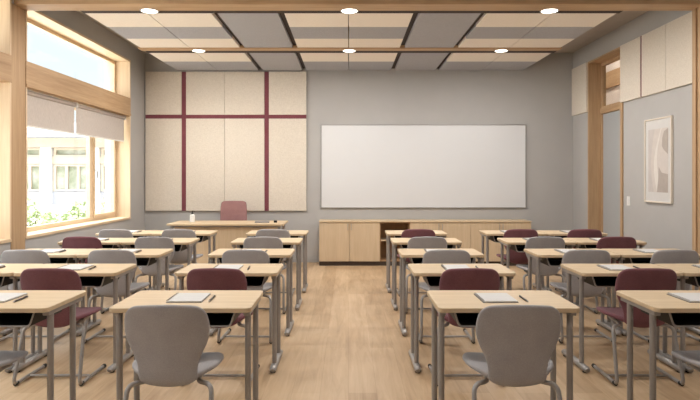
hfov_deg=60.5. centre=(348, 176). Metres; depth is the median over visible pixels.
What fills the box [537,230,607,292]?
student desk
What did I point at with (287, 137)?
acoustic panel
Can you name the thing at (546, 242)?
chair
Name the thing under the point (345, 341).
floor
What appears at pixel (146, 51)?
trim
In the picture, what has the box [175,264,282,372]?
student desk
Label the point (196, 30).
ceiling panel
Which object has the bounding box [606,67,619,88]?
trim
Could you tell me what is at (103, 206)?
shrub
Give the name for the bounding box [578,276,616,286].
tray
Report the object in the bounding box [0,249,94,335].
student desk
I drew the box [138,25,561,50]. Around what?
trim
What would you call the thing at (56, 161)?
building
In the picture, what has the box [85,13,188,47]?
ceiling panel
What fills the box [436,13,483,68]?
trim
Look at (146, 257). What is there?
student desk
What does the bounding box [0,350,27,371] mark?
chair
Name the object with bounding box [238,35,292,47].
ceiling panel
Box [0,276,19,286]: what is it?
tray
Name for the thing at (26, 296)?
pen
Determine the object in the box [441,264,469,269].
notepad
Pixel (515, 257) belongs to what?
chair
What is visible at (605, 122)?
door
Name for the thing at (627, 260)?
tray
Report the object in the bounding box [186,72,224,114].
acoustic panel
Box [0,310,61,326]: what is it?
tray
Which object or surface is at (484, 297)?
notepad
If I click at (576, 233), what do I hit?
chair
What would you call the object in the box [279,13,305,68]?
trim
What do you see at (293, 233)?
student desk
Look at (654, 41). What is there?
acoustic panel
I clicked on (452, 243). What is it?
student desk
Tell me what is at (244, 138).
acoustic panel
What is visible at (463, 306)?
student desk
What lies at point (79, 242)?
chair
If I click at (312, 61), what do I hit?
ceiling panel
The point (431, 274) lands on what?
student desk
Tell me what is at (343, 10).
diffuser
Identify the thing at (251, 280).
tray
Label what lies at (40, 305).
student desk
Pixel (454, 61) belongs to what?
ceiling panel
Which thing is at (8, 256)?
chair
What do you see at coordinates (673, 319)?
tray
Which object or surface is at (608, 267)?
notepad
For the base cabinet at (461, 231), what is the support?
on the floor
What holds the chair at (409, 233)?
on the floor
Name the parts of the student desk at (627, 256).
leg, leg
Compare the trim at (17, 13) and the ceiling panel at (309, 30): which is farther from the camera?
the ceiling panel at (309, 30)
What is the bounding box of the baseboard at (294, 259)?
[293,258,318,261]
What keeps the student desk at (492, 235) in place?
on the floor
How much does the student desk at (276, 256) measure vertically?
0.740 m
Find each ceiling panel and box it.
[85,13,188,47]
[148,13,239,47]
[150,53,216,69]
[197,53,258,69]
[218,13,287,37]
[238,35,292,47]
[250,53,301,69]
[284,13,347,47]
[300,53,347,69]
[349,13,412,47]
[349,53,396,69]
[395,53,447,69]
[405,36,460,47]
[409,13,480,37]
[439,53,501,69]
[458,13,551,47]
[482,53,550,69]
[510,13,615,47]
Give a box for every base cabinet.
[319,222,379,265]
[410,222,470,263]
[470,222,530,265]
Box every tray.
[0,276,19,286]
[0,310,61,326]
[50,258,80,263]
[79,276,118,286]
[102,245,122,248]
[130,245,186,251]
[136,258,156,265]
[159,236,207,241]
[207,313,239,326]
[219,258,282,263]
[240,245,292,248]
[246,276,268,285]
[400,245,452,248]
[409,258,472,263]
[422,276,501,285]
[450,313,478,326]
[489,236,502,241]
[510,245,566,251]
[540,258,561,265]
[575,245,636,248]
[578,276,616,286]
[616,258,650,263]
[641,310,699,325]
[677,276,699,286]
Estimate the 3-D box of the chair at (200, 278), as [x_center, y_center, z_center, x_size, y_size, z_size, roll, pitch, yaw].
[-0.918,1.039,4.374,0.488,0.820,0.495,0,0,1]
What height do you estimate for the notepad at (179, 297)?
0.016 m
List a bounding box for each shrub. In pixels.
[27,197,53,225]
[36,209,74,223]
[61,201,96,220]
[96,196,104,212]
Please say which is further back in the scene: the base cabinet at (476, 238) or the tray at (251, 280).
the base cabinet at (476, 238)
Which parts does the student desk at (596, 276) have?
leg, leg, frame, leg, leg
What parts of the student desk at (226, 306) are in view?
leg, leg, frame, leg, leg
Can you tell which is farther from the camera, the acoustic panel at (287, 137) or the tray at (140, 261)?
the acoustic panel at (287, 137)
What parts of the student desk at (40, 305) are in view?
leg, frame, leg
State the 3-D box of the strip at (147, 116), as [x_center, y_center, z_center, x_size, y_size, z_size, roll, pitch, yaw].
[-2.078,-1.022,10.185,2.725,0.063,0.030,0,0,0]
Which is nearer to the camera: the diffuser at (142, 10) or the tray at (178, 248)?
the diffuser at (142, 10)
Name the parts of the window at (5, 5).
groove moulding, sill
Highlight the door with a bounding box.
[588,47,623,236]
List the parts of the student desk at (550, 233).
leg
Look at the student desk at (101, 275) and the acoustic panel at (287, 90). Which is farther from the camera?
the acoustic panel at (287, 90)
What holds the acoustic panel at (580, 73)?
attached to the wall at (660, 225)
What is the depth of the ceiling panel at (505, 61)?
9.35 m
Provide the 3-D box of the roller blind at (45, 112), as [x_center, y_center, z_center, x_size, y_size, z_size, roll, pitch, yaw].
[-3.530,-0.757,7.115,0.060,0.415,1.240,0,0,0]
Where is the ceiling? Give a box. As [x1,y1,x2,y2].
[77,11,647,52]
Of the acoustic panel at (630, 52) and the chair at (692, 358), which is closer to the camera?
the chair at (692, 358)
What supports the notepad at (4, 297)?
on the student desk at (40, 305)
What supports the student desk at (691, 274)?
on the floor
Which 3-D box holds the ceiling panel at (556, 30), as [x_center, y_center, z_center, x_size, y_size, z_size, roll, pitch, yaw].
[2.598,-1.955,7.465,0.699,0.310,1.758,0,0,0]
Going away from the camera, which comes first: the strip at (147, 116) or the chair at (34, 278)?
the chair at (34, 278)
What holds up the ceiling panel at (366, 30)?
hanging from the ceiling
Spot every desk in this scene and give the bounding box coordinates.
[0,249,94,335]
[0,264,41,372]
[0,290,85,399]
[12,264,135,372]
[58,238,132,301]
[76,249,172,335]
[96,230,160,289]
[109,290,262,399]
[120,238,199,298]
[150,230,217,289]
[167,221,287,273]
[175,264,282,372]
[208,249,294,335]
[230,238,302,309]
[246,230,308,292]
[385,230,447,292]
[390,238,461,309]
[398,249,483,335]
[408,264,515,372]
[427,290,579,399]
[479,230,546,289]
[497,238,576,302]
[524,249,621,335]
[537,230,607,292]
[561,264,684,372]
[564,238,646,306]
[602,249,699,335]
[616,290,699,399]
[655,264,699,372]
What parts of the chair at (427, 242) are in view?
leg, backrest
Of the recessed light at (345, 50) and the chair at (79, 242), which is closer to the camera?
the chair at (79, 242)
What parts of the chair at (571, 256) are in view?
leg, seat, backrest, leg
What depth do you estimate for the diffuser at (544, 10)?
6.43 m
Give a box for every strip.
[146,115,305,118]
[182,72,185,210]
[265,72,268,210]
[641,36,641,96]
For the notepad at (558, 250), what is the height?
0.016 m
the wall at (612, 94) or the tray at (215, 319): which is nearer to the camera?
the tray at (215, 319)
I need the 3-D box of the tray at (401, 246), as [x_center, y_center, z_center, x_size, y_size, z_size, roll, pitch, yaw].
[0.864,0.779,6.742,0.580,0.086,0.345,0,0,0]
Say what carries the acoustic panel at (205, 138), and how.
attached to the wall at (538, 96)
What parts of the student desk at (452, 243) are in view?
leg, leg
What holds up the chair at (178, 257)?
on the floor
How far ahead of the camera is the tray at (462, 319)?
3.43 m
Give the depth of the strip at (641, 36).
7.75 m
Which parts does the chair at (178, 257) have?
backrest, seat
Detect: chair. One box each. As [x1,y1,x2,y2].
[0,250,69,341]
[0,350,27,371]
[12,268,105,385]
[62,236,112,313]
[84,250,149,342]
[96,229,145,293]
[123,305,223,399]
[134,236,183,289]
[161,229,202,289]
[183,268,259,385]
[217,250,271,343]
[220,201,246,220]
[243,236,285,313]
[256,229,294,292]
[397,229,435,296]
[406,236,446,313]
[419,250,474,343]
[428,268,499,385]
[462,305,561,399]
[496,229,540,289]
[516,236,566,299]
[549,250,616,342]
[555,229,605,294]
[584,236,635,313]
[591,268,684,385]
[633,250,699,342]
[671,350,699,371]
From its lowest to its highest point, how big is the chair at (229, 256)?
0.820 m
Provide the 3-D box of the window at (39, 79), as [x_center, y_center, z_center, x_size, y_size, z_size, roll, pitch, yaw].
[-3.607,-0.592,7.957,0.337,2.513,3.085,0,0,0]
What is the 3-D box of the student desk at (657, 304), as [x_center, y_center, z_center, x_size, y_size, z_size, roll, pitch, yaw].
[2.055,1.080,3.492,0.775,0.740,0.545,0,0,0]
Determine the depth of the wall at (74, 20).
9.50 m
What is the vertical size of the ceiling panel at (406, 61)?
0.310 m
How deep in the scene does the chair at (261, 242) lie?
6.35 m
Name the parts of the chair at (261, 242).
backrest, leg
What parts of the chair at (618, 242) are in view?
leg, backrest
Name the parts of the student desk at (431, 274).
leg, leg, frame, leg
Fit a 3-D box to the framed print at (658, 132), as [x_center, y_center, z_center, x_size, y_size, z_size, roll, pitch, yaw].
[3.802,-0.204,7.367,0.030,1.042,0.645,0,0,0]
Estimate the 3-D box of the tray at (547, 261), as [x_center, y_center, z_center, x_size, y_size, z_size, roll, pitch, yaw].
[2.110,0.779,5.688,0.580,0.086,0.345,0,0,0]
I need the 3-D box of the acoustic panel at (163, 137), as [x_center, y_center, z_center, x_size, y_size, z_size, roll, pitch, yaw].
[-3.134,-0.208,10.179,0.612,1.563,0.040,0,0,0]
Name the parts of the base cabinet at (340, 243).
door, door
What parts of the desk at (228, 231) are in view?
rail, panel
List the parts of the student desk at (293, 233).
leg, leg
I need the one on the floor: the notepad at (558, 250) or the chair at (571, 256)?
the chair at (571, 256)
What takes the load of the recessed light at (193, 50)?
attached to the trim at (402, 47)
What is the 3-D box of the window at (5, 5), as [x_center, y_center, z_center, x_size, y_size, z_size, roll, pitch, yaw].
[-3.607,-0.592,4.620,0.337,2.513,3.040,0,0,0]
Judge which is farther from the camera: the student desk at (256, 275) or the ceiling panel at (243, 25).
the ceiling panel at (243, 25)
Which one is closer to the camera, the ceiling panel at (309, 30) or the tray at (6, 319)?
the tray at (6, 319)
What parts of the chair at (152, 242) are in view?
leg, backrest, seat, leg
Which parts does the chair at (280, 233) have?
backrest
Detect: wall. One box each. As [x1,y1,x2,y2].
[0,0,144,289]
[145,53,572,257]
[573,11,691,289]
[606,60,619,104]
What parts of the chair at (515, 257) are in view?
backrest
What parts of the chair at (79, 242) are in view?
backrest, leg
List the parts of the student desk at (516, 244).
leg, leg, frame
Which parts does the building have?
pane, pane, pane, pane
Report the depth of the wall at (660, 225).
7.76 m
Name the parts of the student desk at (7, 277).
leg, leg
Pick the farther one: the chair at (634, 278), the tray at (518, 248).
the tray at (518, 248)
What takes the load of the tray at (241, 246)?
on the student desk at (288, 243)
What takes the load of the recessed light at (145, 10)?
attached to the ceiling beam at (29, 5)
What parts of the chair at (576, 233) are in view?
backrest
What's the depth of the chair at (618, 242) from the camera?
6.35 m
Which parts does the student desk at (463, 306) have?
leg, leg, frame, leg, leg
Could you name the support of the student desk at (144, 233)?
on the floor
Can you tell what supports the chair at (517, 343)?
on the floor
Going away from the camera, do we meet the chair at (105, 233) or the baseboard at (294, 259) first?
the chair at (105, 233)
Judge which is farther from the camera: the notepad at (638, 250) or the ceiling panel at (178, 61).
the ceiling panel at (178, 61)
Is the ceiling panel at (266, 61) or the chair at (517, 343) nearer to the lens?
the chair at (517, 343)
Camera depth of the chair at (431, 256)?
5.21 m
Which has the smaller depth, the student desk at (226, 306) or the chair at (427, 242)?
the student desk at (226, 306)
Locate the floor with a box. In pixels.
[0,262,699,399]
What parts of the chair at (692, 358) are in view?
leg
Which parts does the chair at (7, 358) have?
leg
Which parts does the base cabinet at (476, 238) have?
door, door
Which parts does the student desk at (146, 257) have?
leg, leg, frame, leg, leg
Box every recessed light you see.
[140,8,158,13]
[191,49,205,51]
[340,8,358,13]
[342,49,355,51]
[494,49,508,51]
[540,8,558,13]
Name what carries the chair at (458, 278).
on the floor
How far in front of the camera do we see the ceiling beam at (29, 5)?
6.21 m
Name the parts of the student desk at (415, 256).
leg, leg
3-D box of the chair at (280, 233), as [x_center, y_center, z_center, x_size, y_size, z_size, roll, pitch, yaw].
[-0.918,1.039,7.484,0.488,0.820,0.495,0,0,0]
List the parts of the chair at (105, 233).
backrest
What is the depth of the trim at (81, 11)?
6.55 m
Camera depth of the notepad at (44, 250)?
5.71 m
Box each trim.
[11,3,24,249]
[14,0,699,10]
[81,11,621,12]
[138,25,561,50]
[146,51,555,52]
[214,13,261,68]
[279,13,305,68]
[391,13,417,68]
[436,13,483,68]
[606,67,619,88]
[692,6,699,289]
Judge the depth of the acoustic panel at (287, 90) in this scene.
10.16 m
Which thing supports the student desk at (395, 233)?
on the floor
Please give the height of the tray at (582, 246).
0.086 m
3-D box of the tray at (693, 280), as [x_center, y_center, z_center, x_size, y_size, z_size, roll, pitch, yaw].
[2.875,0.779,4.657,0.580,0.086,0.345,0,0,0]
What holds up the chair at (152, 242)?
on the floor
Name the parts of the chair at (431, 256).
leg, seat, backrest, leg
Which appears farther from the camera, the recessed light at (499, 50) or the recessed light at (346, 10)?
the recessed light at (499, 50)
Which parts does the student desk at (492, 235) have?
leg, leg, leg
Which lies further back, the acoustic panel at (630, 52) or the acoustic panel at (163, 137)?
the acoustic panel at (163, 137)
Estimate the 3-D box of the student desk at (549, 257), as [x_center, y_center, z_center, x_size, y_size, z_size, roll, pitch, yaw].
[2.110,1.080,5.698,0.760,0.740,0.514,0,0,0]
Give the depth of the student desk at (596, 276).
4.56 m
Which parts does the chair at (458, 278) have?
seat, leg, backrest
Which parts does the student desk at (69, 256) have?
leg, leg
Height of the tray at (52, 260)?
0.086 m
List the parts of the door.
frame, architrave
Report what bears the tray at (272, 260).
on the student desk at (276, 256)
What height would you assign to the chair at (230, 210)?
1.057 m
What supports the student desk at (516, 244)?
on the floor
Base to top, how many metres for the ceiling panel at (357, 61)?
0.310 m
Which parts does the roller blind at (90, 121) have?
rail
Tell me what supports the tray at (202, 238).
on the student desk at (204, 235)
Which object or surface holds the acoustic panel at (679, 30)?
attached to the wall at (660, 225)
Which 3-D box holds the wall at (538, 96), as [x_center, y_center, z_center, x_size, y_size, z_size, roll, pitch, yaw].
[0.178,-0.330,10.300,7.277,3.560,0.200,0,0,0]
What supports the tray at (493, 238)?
on the student desk at (492, 235)
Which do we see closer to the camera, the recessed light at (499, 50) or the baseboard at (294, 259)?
the recessed light at (499, 50)
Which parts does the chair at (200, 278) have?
backrest, seat, leg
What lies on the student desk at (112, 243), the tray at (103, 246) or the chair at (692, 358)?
the tray at (103, 246)
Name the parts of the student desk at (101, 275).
leg, leg, frame, leg, leg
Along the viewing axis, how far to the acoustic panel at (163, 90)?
10.16 m
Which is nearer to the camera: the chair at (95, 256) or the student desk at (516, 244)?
the chair at (95, 256)
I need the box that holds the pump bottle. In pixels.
[190,211,194,221]
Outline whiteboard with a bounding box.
[321,124,525,207]
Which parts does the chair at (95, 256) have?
leg, backrest, seat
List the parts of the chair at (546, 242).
leg, seat, backrest, leg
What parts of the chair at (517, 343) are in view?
leg, seat, leg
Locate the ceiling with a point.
(617, 20)
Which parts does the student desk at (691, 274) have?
leg, leg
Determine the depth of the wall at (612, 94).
14.49 m
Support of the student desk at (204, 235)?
on the floor
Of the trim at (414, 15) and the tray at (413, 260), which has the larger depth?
the trim at (414, 15)
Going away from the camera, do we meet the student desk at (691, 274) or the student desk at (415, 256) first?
the student desk at (691, 274)
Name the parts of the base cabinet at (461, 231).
door, door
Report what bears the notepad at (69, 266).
on the student desk at (101, 275)
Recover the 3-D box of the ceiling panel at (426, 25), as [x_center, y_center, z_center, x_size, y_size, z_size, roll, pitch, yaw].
[1.120,-1.955,7.170,0.674,0.310,1.170,0,0,0]
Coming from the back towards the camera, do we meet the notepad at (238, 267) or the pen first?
the notepad at (238, 267)
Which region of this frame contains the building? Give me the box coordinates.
[27,123,104,216]
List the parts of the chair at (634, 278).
leg, seat, backrest, leg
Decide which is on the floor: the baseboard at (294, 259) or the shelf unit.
the shelf unit
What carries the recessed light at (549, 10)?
attached to the ceiling beam at (29, 5)
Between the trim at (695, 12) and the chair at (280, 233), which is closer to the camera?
the trim at (695, 12)
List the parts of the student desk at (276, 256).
leg, leg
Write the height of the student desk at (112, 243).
0.740 m
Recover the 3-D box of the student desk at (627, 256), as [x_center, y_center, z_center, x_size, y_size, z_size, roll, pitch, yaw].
[2.875,1.080,5.698,0.760,0.740,0.514,0,0,0]
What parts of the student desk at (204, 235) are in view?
leg, leg, leg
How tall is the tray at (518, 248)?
0.086 m
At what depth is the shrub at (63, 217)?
11.11 m
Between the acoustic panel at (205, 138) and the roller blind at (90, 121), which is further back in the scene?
the acoustic panel at (205, 138)
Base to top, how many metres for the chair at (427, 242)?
0.820 m
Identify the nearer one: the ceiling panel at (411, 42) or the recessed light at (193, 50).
the ceiling panel at (411, 42)
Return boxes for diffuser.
[141,9,157,12]
[342,9,356,12]
[541,9,557,12]
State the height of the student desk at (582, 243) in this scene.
0.740 m
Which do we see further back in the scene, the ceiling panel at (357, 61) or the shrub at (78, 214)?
the shrub at (78, 214)
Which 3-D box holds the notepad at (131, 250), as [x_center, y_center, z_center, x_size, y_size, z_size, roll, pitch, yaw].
[-2.123,0.703,5.716,0.203,0.016,0.244,0,0,0]
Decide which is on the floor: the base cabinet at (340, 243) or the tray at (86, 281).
the base cabinet at (340, 243)
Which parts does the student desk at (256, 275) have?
leg, frame, leg, leg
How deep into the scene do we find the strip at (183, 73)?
10.17 m
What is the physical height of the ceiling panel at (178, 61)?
0.310 m
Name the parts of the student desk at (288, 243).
leg, leg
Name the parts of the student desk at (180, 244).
frame, leg, leg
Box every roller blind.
[27,90,76,133]
[76,102,125,141]
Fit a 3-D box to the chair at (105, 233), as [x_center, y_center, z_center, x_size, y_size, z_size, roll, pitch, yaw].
[-2.827,1.039,7.484,0.488,0.820,0.495,0,0,1]
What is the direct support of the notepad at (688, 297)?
on the student desk at (657, 304)
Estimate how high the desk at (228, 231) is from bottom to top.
0.752 m
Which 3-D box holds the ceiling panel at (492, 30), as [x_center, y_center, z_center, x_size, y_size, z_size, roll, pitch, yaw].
[1.883,-1.955,7.465,0.709,0.310,1.758,0,0,0]
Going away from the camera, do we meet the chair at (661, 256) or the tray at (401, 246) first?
the chair at (661, 256)
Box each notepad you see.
[0,293,26,302]
[41,249,64,252]
[57,264,93,269]
[117,249,140,252]
[166,293,210,302]
[214,264,242,269]
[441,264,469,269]
[474,293,518,302]
[555,249,574,252]
[597,264,631,270]
[633,249,658,252]
[667,292,699,302]
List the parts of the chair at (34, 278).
leg, backrest, seat, leg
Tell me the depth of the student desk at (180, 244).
6.63 m
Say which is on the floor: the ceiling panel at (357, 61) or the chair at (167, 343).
the chair at (167, 343)
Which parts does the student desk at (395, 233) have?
leg, leg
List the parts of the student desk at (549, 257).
leg, leg, frame, leg, leg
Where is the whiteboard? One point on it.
(363, 165)
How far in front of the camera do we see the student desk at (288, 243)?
6.61 m
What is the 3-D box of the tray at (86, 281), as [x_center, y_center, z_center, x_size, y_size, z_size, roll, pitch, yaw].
[-2.110,0.779,4.657,0.580,0.086,0.345,0,0,0]
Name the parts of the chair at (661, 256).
leg, backrest, leg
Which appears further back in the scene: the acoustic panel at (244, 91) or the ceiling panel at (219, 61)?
the acoustic panel at (244, 91)
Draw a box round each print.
[644,115,673,203]
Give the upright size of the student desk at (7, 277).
0.740 m
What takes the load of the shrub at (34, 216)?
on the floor
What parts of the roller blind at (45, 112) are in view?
rail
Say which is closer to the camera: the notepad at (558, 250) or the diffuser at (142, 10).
the notepad at (558, 250)
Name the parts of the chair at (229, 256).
leg, backrest, seat, leg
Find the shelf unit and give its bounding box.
[380,222,409,265]
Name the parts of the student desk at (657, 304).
leg, frame, leg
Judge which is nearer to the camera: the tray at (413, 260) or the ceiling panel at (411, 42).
the tray at (413, 260)
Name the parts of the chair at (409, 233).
leg, backrest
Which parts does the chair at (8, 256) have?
leg, backrest, leg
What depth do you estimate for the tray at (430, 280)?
4.68 m
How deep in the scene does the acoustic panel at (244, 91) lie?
10.16 m
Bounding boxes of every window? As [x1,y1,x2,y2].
[0,0,11,243]
[25,10,130,238]
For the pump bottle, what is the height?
0.175 m
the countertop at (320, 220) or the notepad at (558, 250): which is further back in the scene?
the countertop at (320, 220)
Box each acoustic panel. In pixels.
[145,72,181,114]
[145,119,181,210]
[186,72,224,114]
[186,119,224,210]
[225,72,264,114]
[225,119,264,210]
[269,72,305,114]
[269,119,305,210]
[572,62,587,115]
[620,36,640,102]
[642,24,666,96]
[666,12,691,89]
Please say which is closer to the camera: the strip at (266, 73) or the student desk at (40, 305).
the student desk at (40, 305)
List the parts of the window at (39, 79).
fixed frame, clerestory frame, sill, groove moulding, casement frame, casement sash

